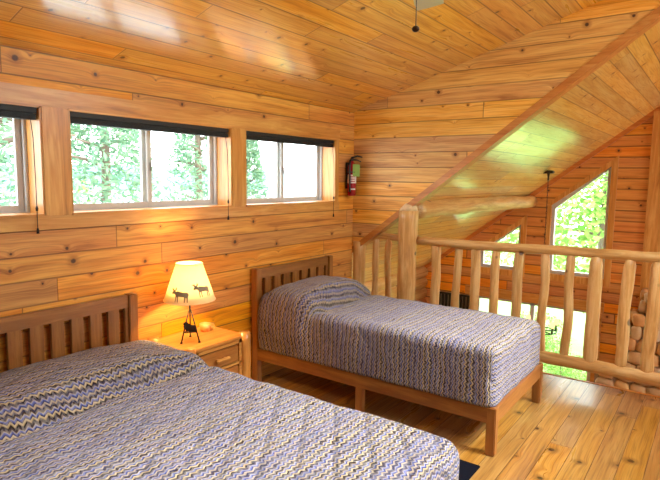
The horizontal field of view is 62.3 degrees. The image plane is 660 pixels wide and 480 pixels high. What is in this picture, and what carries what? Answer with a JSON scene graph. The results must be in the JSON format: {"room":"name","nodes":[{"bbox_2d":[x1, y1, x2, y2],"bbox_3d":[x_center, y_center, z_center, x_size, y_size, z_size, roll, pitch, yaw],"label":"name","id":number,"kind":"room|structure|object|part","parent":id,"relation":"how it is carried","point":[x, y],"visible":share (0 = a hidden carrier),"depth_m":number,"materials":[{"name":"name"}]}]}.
{"room":"loft bedroom","nodes":[
{"label":"loft bedroom","id":0,"kind":"room"},
{"bbox_2d":[0,44,354,378],"bbox_3d":[-1.693,0.139,3.168,0.200,2.370,6.310,5,8,35],"label":"wall","id":1,"kind":"structure","parent":0,"point":[51,268],"depth_m":3.71,"materials":[{"name":"brown wood"}]},
{"bbox_2d":[0,101,45,217],"bbox_3d":[-2.055,-0.389,2.563,0.225,0.607,1.300,5,8,35],"label":"window","id":2,"kind":"structure","parent":1,"relation":"in","point":[22,132],"depth_m":3.08,"materials":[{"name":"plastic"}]},
{"bbox_3d":[-1.957,-0.419,2.857,0.024,0.562,0.655,5,8,35],"label":"sash","id":3,"kind":"part","parent":2,"relation":"part of","materials":[{"name":"glass"}]},
{"bbox_2d":[0,104,39,233],"bbox_3d":[-1.998,-0.334,2.527,0.098,0.695,1.274,5,8,35],"label":"window blind","id":4,"kind":"object","parent":2,"relation":"attached to","point":[6,110],"visible":1,"depth_m":2.94,"materials":[{"name":"black fabric"}]},
{"bbox_3d":[-2.007,-0.663,2.499,0.065,0.035,1.274,5,8,35],"label":"head rail","id":5,"kind":"part","parent":4,"relation":"part of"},
{"bbox_3d":[-1.626,-0.370,2.997,0.034,0.620,0.004,5,8,35],"label":"cord","id":6,"kind":"part","parent":4,"relation":"part of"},
{"bbox_2d":[40,106,72,215],"bbox_3d":[-1.553,-0.443,3.096,0.022,0.605,0.159,5,8,35],"label":"trim","id":7,"kind":"structure","parent":1,"relation":"attached to","point":[54,121],"depth_m":3.09,"materials":[{"name":"brown wood"}]},
{"bbox_2d":[68,109,232,214],"bbox_3d":[-1.209,-0.510,3.730,0.225,0.607,1.279,5,8,35],"label":"window","id":8,"kind":"structure","parent":1,"relation":"in","point":[219,174],"depth_m":3.85,"materials":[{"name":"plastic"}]},
{"bbox_3d":[-1.435,-0.488,3.534,0.024,0.562,0.644,5,8,35],"label":"sash","id":9,"kind":"part","parent":8,"relation":"part of","materials":[{"name":"glass"}]},
{"bbox_2d":[70,111,228,219],"bbox_3d":[-1.152,-0.455,3.694,0.098,0.695,1.253,5,8,35],"label":"window blind","id":10,"kind":"object","parent":8,"relation":"attached to","point":[79,118],"visible":0.81,"depth_m":3.57,"materials":[{"name":"black fabric"}]},
{"bbox_3d":[-1.161,-0.784,3.667,0.065,0.035,1.253,5,8,35],"label":"head rail","id":11,"kind":"part","parent":10,"relation":"part of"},
{"bbox_3d":[-0.787,-0.490,4.155,0.034,0.620,0.004,5,8,35],"label":"cord","id":12,"kind":"part","parent":10,"relation":"part of","materials":[{"name":"beige"}]},
{"bbox_3d":[-1.114,-0.539,4.020,0.024,0.562,0.644,5,8,35],"label":"sash","id":13,"kind":"part","parent":8,"relation":"part of","materials":[{"name":"glass"}]},
{"bbox_2d":[0,202,338,232],"bbox_3d":[-1.681,-0.086,2.968,0.018,0.078,6.040,5,8,35],"label":"trim","id":14,"kind":"structure","parent":1,"relation":"attached to","point":[19,224],"depth_m":3.59,"materials":[{"name":"brown wood"}]},
{"bbox_2d":[0,82,339,139],"bbox_3d":[-1.671,-0.776,2.891,0.018,0.100,6.040,5,8,35],"label":"trim","id":15,"kind":"structure","parent":1,"relation":"attached to","point":[9,92],"depth_m":3.52,"materials":[{"name":"brown wood"}]},
{"bbox_2d":[231,128,245,206],"bbox_3d":[-0.716,-0.562,4.252,0.022,0.605,0.151,5,8,35],"label":"trim","id":16,"kind":"structure","parent":1,"relation":"attached to","point":[238,138],"depth_m":4.24,"materials":[{"name":"brown wood"}]},
{"bbox_2d":[245,129,335,206],"bbox_3d":[-0.388,-0.627,4.863,0.225,0.607,1.232,5,8,35],"label":"window","id":17,"kind":"structure","parent":1,"relation":"in","point":[325,163],"depth_m":5.28,"materials":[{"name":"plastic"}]},
{"bbox_3d":[-0.607,-0.606,4.676,0.024,0.562,0.621,5,8,35],"label":"sash","id":18,"kind":"part","parent":17,"relation":"part of","materials":[{"name":"glass"}]},
{"bbox_2d":[246,131,333,216],"bbox_3d":[-0.331,-0.549,4.830,0.098,0.740,1.206,5,8,35],"label":"window blind","id":19,"kind":"object","parent":17,"relation":"attached to","point":[250,135],"visible":0.79,"depth_m":4.73,"materials":[{"name":"black fabric"}]},
{"bbox_3d":[-0.340,-0.901,4.800,0.065,0.035,1.206,5,8,35],"label":"head rail","id":20,"kind":"part","parent":19,"relation":"part of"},
{"bbox_3d":[-0.300,-0.655,5.144,0.024,0.562,0.621,5,8,35],"label":"sash","id":21,"kind":"part","parent":17,"relation":"part of","materials":[{"name":"glass"}]},
{"bbox_2d":[335,139,338,201],"bbox_3d":[0.064,-0.673,5.328,0.022,0.605,0.055,5,8,35],"label":"trim","id":22,"kind":"structure","parent":1,"relation":"attached to","point":[337,141],"depth_m":5.32,"materials":[{"name":"brown wood"}]},
{"bbox_2d":[345,155,361,195],"bbox_3d":[0.245,-0.646,5.469,0.165,0.404,0.120,-2,7,-20],"label":"fire extinguisher","id":23,"kind":"object","parent":1,"relation":"attached to","point":[352,169],"visible":1,"depth_m":5.43,"materials":[{"name":"red metal"}]},
{"bbox_3d":[0.262,-0.813,5.460,0.129,0.070,0.036,-3,7,-30],"label":"squeeze handle","id":24,"kind":"part","parent":23,"relation":"part of","materials":[{"name":"black plastic"}]},
{"bbox_2d":[0,0,600,111],"bbox_3d":[-0.393,-1.440,2.063,3.350,1.175,6.310,5,8,35],"label":"ceiling","id":25,"kind":"structure","parent":0,"point":[348,55],"depth_m":3.59,"materials":[{"name":"brown wood"}]},
{"bbox_2d":[412,0,443,31],"bbox_3d":[0.341,-1.211,2.181,1.027,0.746,1.027,-3,7,-29],"label":"ceiling fan","id":26,"kind":"object","parent":25,"relation":"hanging from","point":[419,4],"visible":1,"depth_m":2.75,"materials":[{"name":"brown metal"}]},
{"bbox_3d":[0.452,-1.182,2.583,0.140,0.036,0.505,3,7,16],"label":"blade","id":27,"kind":"part","parent":26,"relation":"part of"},
{"bbox_2d":[262,367,659,479],"bbox_3d":[0.909,1.671,1.577,6.100,0.250,6.530,5,8,35],"label":"floor","id":28,"kind":"structure","parent":0,"point":[578,430],"depth_m":3.78,"materials":[{"name":"brown wood"}]},
{"bbox_2d":[0,292,138,370],"bbox_3d":[-0.878,0.964,2.296,2.229,0.947,1.657,5,8,35],"label":"headboard","id":29,"kind":"object","parent":28,"relation":"on","point":[12,325],"visible":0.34,"depth_m":3.18,"materials":[{"name":"brown wood"}]},
{"bbox_3d":[-1.756,0.734,2.908,0.040,0.643,1.537,5,8,35],"label":"headboard","id":30,"kind":"part","parent":29,"relation":"part of","materials":[{"name":"brown wood"}]},
{"bbox_3d":[-1.290,0.815,3.567,0.065,0.947,0.062,5,8,35],"label":"headboard post","id":31,"kind":"part","parent":29,"relation":"part of","materials":[{"name":"brown wood"}]},
{"bbox_2d":[0,340,458,479],"bbox_3d":[-0.823,0.920,2.256,2.212,0.427,1.700,5,8,35],"label":"comforter","id":32,"kind":"object","parent":29,"relation":"on","point":[139,409],"visible":1,"depth_m":2.32,"materials":[{"name":"fabric"}]},
{"bbox_2d":[148,322,250,378],"bbox_3d":[-0.891,0.962,3.782,0.465,0.620,0.579,5,8,35],"label":"nightstand","id":33,"kind":"object","parent":28,"relation":"on","point":[228,350],"visible":0.31,"depth_m":3.73,"materials":[{"name":"brown wood"}]},
{"bbox_3d":[-1.186,0.968,3.692,0.087,0.618,0.087,5,8,35],"label":"leg","id":34,"kind":"part","parent":33,"relation":"part of","materials":[{"name":"brown wood"}]},
{"bbox_2d":[163,261,215,343],"bbox_3d":[-0.939,0.414,3.655,0.343,0.529,0.343,5,8,35],"label":"table lamp","id":35,"kind":"object","parent":33,"relation":"on","point":[189,284],"visible":1,"depth_m":3.54,"materials":[{"name":"fabric"}]},
{"bbox_3d":[-0.937,0.275,3.640,0.336,0.244,0.336,5,8,35],"label":"lamp shade","id":36,"kind":"part","parent":35,"relation":"part of","materials":[{"name":"beige fabric"}]},
{"bbox_3d":[-0.920,0.437,3.686,0.238,0.281,0.207,5,8,35],"label":"socket stem","id":37,"kind":"part","parent":35,"relation":"part of","materials":[{"name":"metal"}]},
{"bbox_3d":[-0.889,0.996,3.481,0.087,0.620,0.090,5,8,35],"label":"leg","id":38,"kind":"part","parent":33,"relation":"part of","materials":[{"name":"brown wood"}]},
{"bbox_2d":[199,322,210,331],"bbox_3d":[-0.895,0.625,3.917,0.082,0.053,0.082,5,8,35],"label":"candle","id":39,"kind":"object","parent":33,"relation":"on","point":[204,326],"visible":1,"depth_m":3.89,"materials":[{"name":"orange wax"}]},
{"bbox_3d":[-0.748,0.896,3.671,0.025,0.377,0.420,5,8,35],"label":"frame","id":40,"kind":"part","parent":33,"relation":"part of","materials":[{"name":"brown wood"}]},
{"bbox_3d":[-0.742,0.795,3.656,0.022,0.112,0.340,5,8,35],"label":"drawer","id":41,"kind":"part","parent":33,"relation":"part of","materials":[{"name":"brown wood"}]},
{"bbox_3d":[-0.717,0.798,3.638,0.040,0.024,0.120,5,8,35],"label":"handle","id":42,"kind":"part","parent":33,"relation":"part of","materials":[{"name":"brown wood"}]},
{"bbox_3d":[-0.744,0.951,3.673,0.022,0.130,0.340,5,8,35],"label":"drawer","id":43,"kind":"part","parent":33,"relation":"part of","materials":[{"name":"brown wood"}]},
{"bbox_3d":[-0.604,0.955,3.876,0.086,0.620,0.086,5,8,35],"label":"leg","id":44,"kind":"part","parent":33,"relation":"part of","materials":[{"name":"brown wood"}]},
{"bbox_2d":[251,255,542,456],"bbox_3d":[0.498,0.744,4.343,2.054,0.960,1.080,5,8,35],"label":"frame","id":45,"kind":"object","parent":28,"relation":"on","point":[490,416],"visible":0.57,"depth_m":4.05,"materials":[{"name":"brown wood"}]},
{"bbox_3d":[-0.606,0.711,4.509,0.065,0.960,0.062,5,8,35],"label":"headboard post","id":46,"kind":"part","parent":45,"relation":"part of","materials":[{"name":"brown wood"}]},
{"bbox_3d":[-0.313,0.522,4.899,0.040,0.656,0.946,5,8,35],"label":"headboard","id":47,"kind":"part","parent":45,"relation":"part of","materials":[{"name":"brown wood"}]},
{"bbox_3d":[-0.019,0.627,5.319,0.065,0.960,0.062,5,8,35],"label":"headboard post","id":48,"kind":"part","parent":45,"relation":"part of","materials":[{"name":"brown wood"}]},
{"bbox_3d":[0.218,1.161,3.963,0.060,0.210,0.045,5,8,35],"label":"leg","id":49,"kind":"part","parent":45,"relation":"part of","materials":[{"name":"brown wood"}]},
{"bbox_3d":[0.202,1.012,3.941,1.960,0.100,0.028,5,8,35],"label":"rail","id":50,"kind":"part","parent":45,"relation":"part of","materials":[{"name":"brown wood"}]},
{"bbox_2d":[257,275,540,407],"bbox_3d":[0.509,0.653,4.295,1.968,0.535,1.146,5,8,35],"label":"comforter","id":51,"kind":"object","parent":45,"relation":"on","point":[475,357],"visible":1,"depth_m":3.89,"materials":[{"name":"fabric"}]},
{"bbox_3d":[1.006,1.184,3.392,0.060,0.312,0.060,5,8,35],"label":"leg","id":52,"kind":"part","parent":45,"relation":"part of","materials":[{"name":"brown wood"}]},
{"bbox_3d":[1.314,1.041,3.784,0.028,0.107,1.010,5,8,35],"label":"foot rail","id":53,"kind":"part","parent":45,"relation":"part of","materials":[{"name":"brown wood"}]},
{"bbox_3d":[1.601,1.099,4.213,0.060,0.312,0.060,5,8,35],"label":"leg","id":54,"kind":"part","parent":45,"relation":"part of","materials":[{"name":"brown wood"}]},
{"bbox_2d":[459,459,479,479],"bbox_3d":[0.154,1.336,3.283,1.245,0.011,0.815,5,8,35],"label":"rug","id":55,"kind":"object","parent":28,"relation":"on","point":[467,470],"visible":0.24,"depth_m":3.20,"materials":[{"name":"black fabric"}]},
{"bbox_2d":[353,203,659,386],"bbox_3d":[1.757,0.463,4.667,3.697,1.484,0.228,5,8,35],"label":"log railing","id":56,"kind":"object","parent":28,"relation":"on","point":[407,237],"visible":0.67,"depth_m":4.62,"materials":[{"name":"brown wood"}]},
{"bbox_3d":[0.301,0.537,5.712,0.134,1.061,0.131,5,8,35],"label":"wall post","id":57,"kind":"part","parent":56,"relation":"part of","materials":[{"name":"beige wood"}]},
{"bbox_3d":[0.536,-0.031,5.557,0.463,0.092,0.087,5,8,35],"label":"rail","id":58,"kind":"part","parent":56,"relation":"part of","materials":[{"name":"brown wood"}]},
{"bbox_3d":[0.749,0.409,5.376,0.198,1.405,0.202,5,8,35],"label":"newel post","id":59,"kind":"part","parent":56,"relation":"part of","materials":[{"name":"beige wood"}]},
{"bbox_3d":[2.067,0.100,4.456,3.002,0.122,0.092,5,8,35],"label":"rail","id":60,"kind":"part","parent":56,"relation":"part of","materials":[{"name":"beige wood"}]},
{"bbox_3d":[1.816,1.006,4.732,3.594,0.173,0.131,5,8,35],"label":"rail","id":61,"kind":"part","parent":56,"relation":"part of","materials":[{"name":"brown wood"}]},
{"bbox_2d":[543,372,659,397],"bbox_3d":[2.829,1.405,4.227,6.100,0.274,0.035,5,8,35],"label":"trim","id":62,"kind":"structure","parent":28,"relation":"attached to","point":[543,372],"depth_m":4.58,"materials":[{"name":"brown wood"}]},
{"bbox_2d":[352,0,659,245],"bbox_3d":[1.555,-0.992,4.676,3.150,2.362,0.110,5,8,35],"label":"wall","id":63,"kind":"structure","parent":0,"point":[406,140],"depth_m":4.87,"materials":[{"name":"brown wood"}]},
{"bbox_2d":[352,6,659,252],"bbox_3d":[1.554,-0.957,4.669,3.140,2.430,0.128,5,8,35],"label":"trim","id":64,"kind":"structure","parent":63,"relation":"attached to","point":[653,18],"depth_m":4.53,"materials":[{"name":"brown wood"}]},
{"bbox_2d":[352,22,659,281],"bbox_3d":[2.187,-0.741,6.841,4.600,3.570,4.078,5,8,35],"label":"ceiling","id":65,"kind":"structure","parent":0,"point":[625,89],"depth_m":6.04,"materials":[{"name":"brown wood"}]},
{"bbox_2d":[417,195,536,218],"bbox_3d":[1.968,-0.449,6.914,0.204,0.209,3.858,5,8,36],"label":"log","id":66,"kind":"object","parent":65,"relation":"attached to","point":[454,206],"visible":0.92,"depth_m":6.34,"materials":[{"name":"beige wood"}]},
{"bbox_2d":[526,170,558,334],"bbox_3d":[2.958,0.181,7.542,0.454,2.265,0.508,5,8,35],"label":"chandelier","id":67,"kind":"object","parent":65,"relation":"hanging from","point":[555,323],"visible":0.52,"depth_m":7.46,"materials":[{"name":"black metal"}]},
{"bbox_3d":[2.960,0.054,7.527,0.015,1.778,0.015,0,7,-9],"label":"chain","id":68,"kind":"part","parent":67,"relation":"part of","materials":[{"name":"metal"}]},
{"bbox_3d":[2.946,1.108,7.646,0.454,0.400,0.454,5,8,35],"label":"ring frame","id":69,"kind":"part","parent":67,"relation":"part of","materials":[{"name":"metal"}]},
{"bbox_2d":[424,117,652,363],"bbox_3d":[4.494,0.518,7.690,7.550,5.962,0.180,5,8,35],"label":"wall","id":70,"kind":"structure","parent":0,"point":[633,149],"depth_m":7.94,"materials":[{"name":"brown wood"}]},
{"bbox_2d":[439,291,469,308],"bbox_3d":[2.107,1.172,9.343,0.580,0.530,0.051,5,8,35],"label":"slatted panel","id":71,"kind":"object","parent":70,"relation":"attached to","point":[444,297],"visible":0.23,"depth_m":9.34,"materials":[{"name":"metal"}]},
{"bbox_2d":[481,215,527,276],"bbox_3d":[2.768,0.061,8.838,0.820,0.988,0.130,5,8,35],"label":"window","id":72,"kind":"structure","parent":70,"relation":"in","point":[521,224],"depth_m":8.73,"materials":[{"name":"brown wood"}]},
{"bbox_3d":[2.785,0.090,8.866,0.650,0.745,0.070,5,8,35],"label":"sash","id":73,"kind":"part","parent":72,"relation":"part of","materials":[{"name":"plastic"}]},
{"bbox_2d":[465,285,603,381],"bbox_3d":[3.154,2.097,8.756,2.120,2.550,0.130,5,8,35],"label":"window","id":74,"kind":"structure","parent":70,"relation":"in","point":[531,299],"depth_m":8.52,"materials":[{"name":"brown wood"}]},
{"bbox_2d":[424,106,659,268],"bbox_3d":[3.395,-0.913,8.208,4.250,3.262,0.030,5,8,35],"label":"trim","id":75,"kind":"structure","parent":70,"relation":"attached to","point":[648,116],"depth_m":8.09,"materials":[{"name":"brown wood"}]},
{"bbox_2d":[545,156,618,286],"bbox_3d":[3.719,-0.296,8.112,0.930,1.886,0.130,5,8,35],"label":"window","id":76,"kind":"structure","parent":70,"relation":"in","point":[613,171],"depth_m":7.93,"materials":[{"name":"brown wood"}]},
{"bbox_3d":[3.726,-0.273,8.146,0.785,1.633,0.070,5,8,35],"label":"sash","id":77,"kind":"part","parent":76,"relation":"part of","materials":[{"name":"plastic"}]},
{"bbox_2d":[638,111,659,307],"bbox_3d":[4.494,-0.310,7.462,0.310,2.860,0.050,5,8,35],"label":"trim","id":78,"kind":"structure","parent":70,"relation":"attached to","point":[651,243],"depth_m":7.46,"materials":[{"name":"brown wood"}]},
{"bbox_3d":[3.432,3.734,6.326,7.200,0.150,3.800,5,8,35],"label":"floor","id":79,"kind":"structure","parent":0,"visible":0},
{"bbox_2d":[594,288,659,395],"bbox_3d":[4.817,2.145,7.062,2.452,2.878,0.952,5,8,35],"label":"stone fireplace","id":80,"kind":"object","parent":79,"relation":"on","point":[637,316],"visible":0.25,"depth_m":7.29,"materials":[{"name":"brown stone"}]},
{"bbox_3d":[0.424,1.966,8.267,0.200,2.850,3.890,5,8,35],"label":"wall","id":81,"kind":"structure","parent":0,"visible":0},
{"bbox_2d":[365,266,427,302],"bbox_3d":[0.492,2.001,8.228,0.210,2.795,3.860,5,8,35],"label":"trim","id":82,"kind":"structure","parent":81,"relation":"attached to","point":[421,273],"depth_m":9.28,"materials":[{"name":"brown wood"}]},
{"label":"outside","id":83,"kind":"structure","parent":0,"visible":0},
{"bbox_3d":[-7.791,4.081,6.191,8.800,0.300,20.200,5,8,35],"label":"gravel","id":84,"kind":"object","parent":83,"visible":0},
{"bbox_2d":[0,117,86,205],"bbox_3d":[-4.880,-0.782,7.883,4.009,9.079,4.029,5,8,34],"label":"tree","id":85,"kind":"object","parent":84,"relation":"on","point":[6,138],"visible":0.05,"depth_m":7.56,"materials":[{"name":"green plant"}]},
{"bbox_2d":[1,176,120,205],"bbox_3d":[-6.417,0.803,12.915,3.842,4.754,3.971,3,7,17],"label":"tree","id":86,"kind":"object","parent":84,"relation":"on","point":[83,186],"visible":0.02,"depth_m":12.76,"materials":[{"name":"green plant"}]},
{"bbox_2d":[70,124,166,203],"bbox_3d":[-4.275,-0.823,10.338,3.809,8.625,3.828,0,7,-9],"label":"tree","id":87,"kind":"object","parent":84,"relation":"on","point":[106,175],"visible":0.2,"depth_m":9.89,"materials":[{"name":"green plant"}]},
{"bbox_2d":[163,133,207,200],"bbox_3d":[-3.055,-0.802,12.783,3.286,8.076,3.381,5,8,33],"label":"tree","id":88,"kind":"object","parent":84,"relation":"on","point":[197,166],"visible":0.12,"depth_m":12.41,"materials":[{"name":"green plant"}]},
{"bbox_2d":[246,140,271,197],"bbox_3d":[-2.123,-0.213,14.129,2.773,6.622,2.694,0,7,-11],"label":"tree","id":89,"kind":"object","parent":84,"relation":"on","point":[252,146],"visible":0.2,"depth_m":13.76,"materials":[{"name":"green plant"}]},
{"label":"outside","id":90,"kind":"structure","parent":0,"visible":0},
{"bbox_2d":[0,164,314,191],"bbox_3d":[-99.721,-22.596,193.844,85.964,10.235,360.000,5,8,35],"label":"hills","id":91,"kind":"structure","parent":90,"point":[292,179],"depth_m":214.12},
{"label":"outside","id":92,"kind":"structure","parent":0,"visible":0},
{"bbox_2d":[0,189,600,240],"bbox_3d":[-29.706,-7.439,107.502,146.000,0.300,260.000,5,8,35],"label":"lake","id":93,"kind":"structure","parent":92,"point":[287,192],"depth_m":150.65,"materials":[{"name":"liquid"}]},
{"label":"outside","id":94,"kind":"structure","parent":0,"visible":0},
{"bbox_2d":[480,227,597,379],"bbox_3d":[30.625,2.933,20.805,54.000,0.300,51.100,5,8,35],"label":"lawn","id":95,"kind":"structure","parent":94,"point":[504,308],"depth_m":19.57,"materials":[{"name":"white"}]},
{"bbox_2d":[485,231,518,264],"bbox_3d":[5.175,-0.152,20.363,4.269,5.283,4.412,-5,8,-40],"label":"tree","id":96,"kind":"object","parent":95,"relation":"on","point":[507,239],"visible":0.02,"depth_m":19.81,"materials":[{"name":"green plant"}]},
{"bbox_2d":[521,310,571,367],"bbox_3d":[4.904,2.675,13.092,1.654,1.981,1.601,-4,8,-38],"label":"tree","id":97,"kind":"object","parent":95,"relation":"on","point":[547,339],"visible":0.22,"depth_m":12.80,"materials":[{"name":"green plant"}]},
{"bbox_2d":[500,171,607,272],"bbox_3d":[6.399,0.058,12.774,5.515,6.604,5.337,0,6,-4],"label":"tree","id":98,"kind":"object","parent":95,"relation":"on","point":[598,195],"visible":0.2,"depth_m":12.20,"materials":[{"name":"green plant"}]},
{"bbox_2d":[543,348,586,380],"bbox_3d":[4.805,3.058,11.450,1.281,1.585,1.324,-2,7,-23],"label":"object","id":99,"kind":"object","parent":95,"relation":"on","point":[557,369],"visible":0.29,"depth_m":11.34,"materials":[{"name":"green plant"}]}
]}

